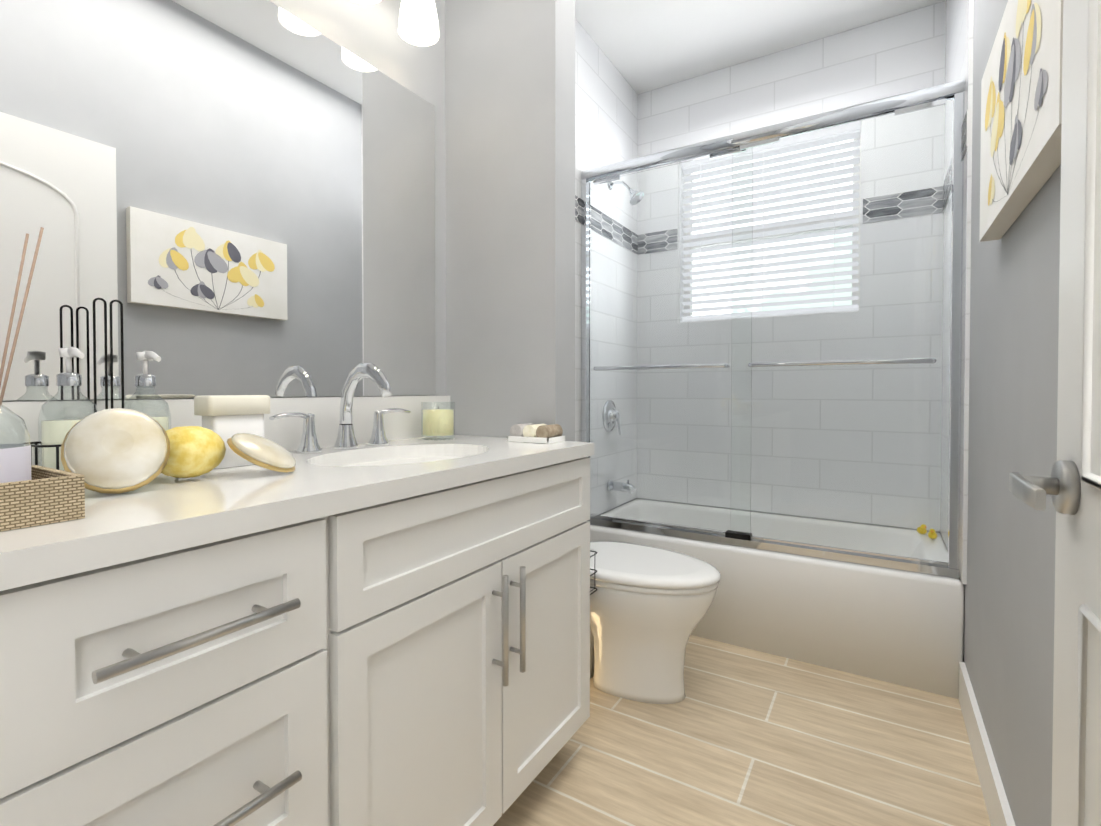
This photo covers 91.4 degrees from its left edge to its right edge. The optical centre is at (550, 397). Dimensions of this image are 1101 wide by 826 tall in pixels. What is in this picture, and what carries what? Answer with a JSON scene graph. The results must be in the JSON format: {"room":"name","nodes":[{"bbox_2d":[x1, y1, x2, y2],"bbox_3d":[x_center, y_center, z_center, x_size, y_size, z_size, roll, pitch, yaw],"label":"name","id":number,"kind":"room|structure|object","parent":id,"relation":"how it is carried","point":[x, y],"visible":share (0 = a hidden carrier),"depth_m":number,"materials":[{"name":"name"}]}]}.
{"room":"bathroom","nodes":[
{"label":"bathroom","id":0,"kind":"room"},
{"bbox_2d":[3,0,599,514],"bbox_3d":[-0.512,-0.375,1.643,0.100,2.800,4.050,1,1,31],"label":"wall","id":1,"kind":"structure","parent":0,"point":[369,34],"depth_m":1.64,"materials":[{"name":"paint"}]},
{"bbox_2d":[0,0,435,400],"bbox_3d":[-0.859,-0.466,0.968,0.006,0.938,1.840,1,1,31],"label":"mirror","id":2,"kind":"object","parent":1,"relation":"attached to","point":[225,197],"visible":0.88,"depth_m":1.16,"materials":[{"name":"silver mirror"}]},
{"bbox_2d":[0,396,449,465],"bbox_3d":[-0.903,0.071,0.892,0.019,0.130,2.144,1,1,31],"label":"backsplash","id":3,"kind":"structure","parent":1,"relation":"attached to","point":[182,410],"depth_m":1.11,"materials":[{"name":"white stone"}]},
{"bbox_2d":[351,0,438,45],"bbox_3d":[-0.559,-1.152,1.278,0.186,0.255,0.712,1,1,31],"label":"sconce","id":4,"kind":"object","parent":1,"relation":"attached to","point":[418,23],"visible":1,"depth_m":1.50,"materials":[{"name":"white glass"}]},
{"bbox_2d":[575,18,637,514],"bbox_3d":[0.274,-0.595,2.818,0.012,2.397,0.940,1,1,31],"label":"wall tile","id":5,"kind":"structure","parent":1,"relation":"attached to","point":[606,113],"depth_m":2.70,"materials":[{"name":"white tile"}]},
{"bbox_2d":[575,108,972,223],"bbox_3d":[0.904,-0.897,2.418,1.500,0.120,0.926,1,1,31],"label":"tile band","id":6,"kind":"object","parent":5,"relation":"attached to","point":[968,128],"visible":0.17,"depth_m":1.78,"materials":[{"name":"grey tile"}]},
{"bbox_2d":[445,0,574,441],"bbox_3d":[-0.138,-0.377,1.748,0.430,2.800,0.120,1,1,31],"label":"wall","id":7,"kind":"structure","parent":0,"point":[510,188],"depth_m":1.67,"materials":[{"name":"paint"}]},
{"bbox_2d":[590,550,597,594],"bbox_3d":[0.053,0.563,1.768,0.194,0.124,0.085,1,1,31],"label":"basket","id":8,"kind":"object","parent":7,"relation":"attached to","point":[593,573],"visible":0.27,"depth_m":1.76,"materials":[{"name":"black metal"}]},
{"bbox_2d":[493,635,990,825],"bbox_3d":[0.170,1.061,1.248,1.700,0.060,4.050,1,1,31],"label":"floor","id":9,"kind":"structure","parent":0,"point":[739,736],"depth_m":1.53,"materials":[{"name":"brown wood"}]},
{"bbox_2d":[0,451,593,825],"bbox_3d":[-0.661,0.606,0.753,0.586,0.865,2.144,1,1,31],"label":"bathroom vanity","id":10,"kind":"object","parent":9,"relation":"on","point":[370,611],"depth_m":0.78,"materials":[{"name":"white wood"}]},
{"bbox_2d":[0,435,593,574],"bbox_3d":[-0.673,0.156,0.753,0.557,0.035,2.144,1,1,31],"label":"countertop","id":11,"kind":"structure","parent":10,"relation":"on","point":[167,507],"depth_m":0.78,"materials":[{"name":"white stone"}]},
{"bbox_2d":[0,465,84,531],"bbox_3d":[-0.646,0.115,0.607,0.160,0.050,0.140,1,1,31],"label":"basket","id":12,"kind":"object","parent":11,"relation":"on","point":[44,495],"visible":0.97,"depth_m":0.60,"materials":[{"name":"beige wicker"}]},
{"bbox_2d":[0,227,43,482],"bbox_3d":[-0.641,-0.034,0.606,0.095,0.330,0.095,1,1,31],"label":"diffuser","id":13,"kind":"object","parent":12,"relation":"in","point":[15,462],"visible":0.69,"depth_m":0.62,"materials":[{"name":"clear glass"}]},
{"bbox_2d":[23,298,170,470],"bbox_3d":[-0.778,-0.021,0.949,0.106,0.308,0.214,1,1,31],"label":"soap caddy","id":14,"kind":"object","parent":11,"relation":"on","point":[53,433],"visible":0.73,"depth_m":0.91,"materials":[{"name":"clear glass"}]},
{"bbox_2d":[61,408,295,493],"bbox_3d":[-0.592,0.074,0.881,0.160,0.121,0.324,1,1,31],"label":"decor","id":15,"kind":"object","parent":11,"relation":"on","point":[115,451],"visible":1,"depth_m":0.79,"materials":[{"name":"beige stone"}]},
{"bbox_2d":[194,395,269,468],"bbox_3d":[-0.626,0.064,1.063,0.062,0.138,0.120,1,1,31],"label":"jar","id":16,"kind":"object","parent":11,"relation":"on","point":[225,417],"visible":0.79,"depth_m":1.03,"materials":[{"name":"white ceramic"}]},
{"bbox_2d":[264,363,411,450],"bbox_3d":[-0.468,0.021,1.346,0.194,0.215,0.412,1,1,31],"label":"faucet","id":17,"kind":"object","parent":11,"relation":"on","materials":[{"name":"silver metal"}]},
{"bbox_2d":[332,447,471,466],"bbox_3d":[-0.341,0.233,1.272,0.342,0.159,0.482,1,1,31],"label":"sink","id":18,"kind":"object","parent":11,"relation":"in","point":[397,456],"depth_m":1.42,"materials":[{"name":"white ceramic"}]},
{"bbox_2d":[421,402,454,439],"bbox_3d":[-0.341,0.068,1.633,0.102,0.112,0.102,1,1,31],"label":"candle","id":19,"kind":"object","parent":11,"relation":"on","point":[438,421],"visible":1,"depth_m":1.59,"materials":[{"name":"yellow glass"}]},
{"bbox_2d":[507,423,564,443],"bbox_3d":[-0.041,0.101,1.558,0.140,0.049,0.095,1,1,31],"label":"tray","id":20,"kind":"object","parent":11,"relation":"on","point":[538,433],"visible":0.98,"depth_m":1.52,"materials":[{"name":"white ceramic"}]},
{"bbox_2d":[590,541,720,703],"bbox_3d":[0.215,0.627,1.970,0.800,0.785,0.430,1,1,31],"label":"toilet","id":21,"kind":"object","parent":9,"relation":"on","point":[650,606],"visible":0.48,"depth_m":1.80,"materials":[{"name":"white ceramic"}]},
{"bbox_2d":[590,515,963,698],"bbox_3d":[0.955,0.811,2.527,1.496,0.400,0.758,1,1,31],"label":"tub","id":22,"kind":"object","parent":9,"relation":"on","point":[901,627],"visible":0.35,"depth_m":2.02,"materials":[{"name":"white ceramic"}]},
{"bbox_2d":[575,0,944,93],"bbox_3d":[0.170,-1.799,1.203,1.700,0.060,4.050,1,1,31],"label":"ceiling","id":23,"kind":"structure","parent":0,"point":[646,45],"depth_m":2.60,"materials":[{"name":"white paint"}]},
{"bbox_2d":[963,0,1060,825],"bbox_3d":[0.853,-0.362,0.808,0.100,2.800,4.050,1,1,31],"label":"wall","id":24,"kind":"structure","parent":0,"point":[1009,606],"depth_m":1.18,"materials":[{"name":"paint"}]},
{"bbox_2d":[581,79,964,578],"bbox_3d":[0.778,-0.240,2.221,1.472,1.708,0.091,1,1,31],"label":"shower door","id":25,"kind":"object","parent":24,"relation":"attached to","point":[771,337],"visible":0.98,"depth_m":2.12,"materials":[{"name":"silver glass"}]},
{"bbox_2d":[945,0,973,584],"bbox_3d":[1.582,-0.584,2.105,0.012,2.397,0.790,1,1,31],"label":"wall tile","id":26,"kind":"structure","parent":24,"relation":"attached to","point":[959,39],"depth_m":1.79,"materials":[{"name":"white tile"}]},
{"bbox_2d":[959,662,1015,825],"bbox_3d":[0.595,0.977,0.517,0.015,0.130,3.048,1,1,31],"label":"baseboard","id":27,"kind":"structure","parent":24,"relation":"attached to","point":[996,802],"depth_m":1.36,"materials":[{"name":"white wood"}]},
{"bbox_2d":[979,0,1062,241],"bbox_3d":[0.908,-0.586,1.035,0.041,0.400,0.700,1,1,31],"label":"canvas art","id":28,"kind":"object","parent":24,"relation":"attached to","point":[1021,114],"visible":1,"depth_m":0.98,"materials":[{"name":"white"}]},
{"bbox_2d":[1009,0,1100,825],"bbox_3d":[0.453,0.018,0.373,0.098,2.028,0.820,1,1,31],"label":"door","id":29,"kind":"structure","parent":24,"relation":"in","point":[1071,485],"depth_m":0.64,"materials":[{"name":"white wood"}]},
{"bbox_3d":[1.190,-0.395,2.893,1.500,2.800,0.140,1,1,31],"label":"wall","id":30,"kind":"structure","parent":0,"visible":0},
{"bbox_2d":[638,0,945,171],"bbox_3d":[1.169,-0.596,2.855,1.476,2.397,0.082,1,1,31],"label":"wall tile","id":31,"kind":"structure","parent":30,"relation":"attached to","point":[893,56],"depth_m":2.73,"materials":[{"name":"white tile"}]}
]}

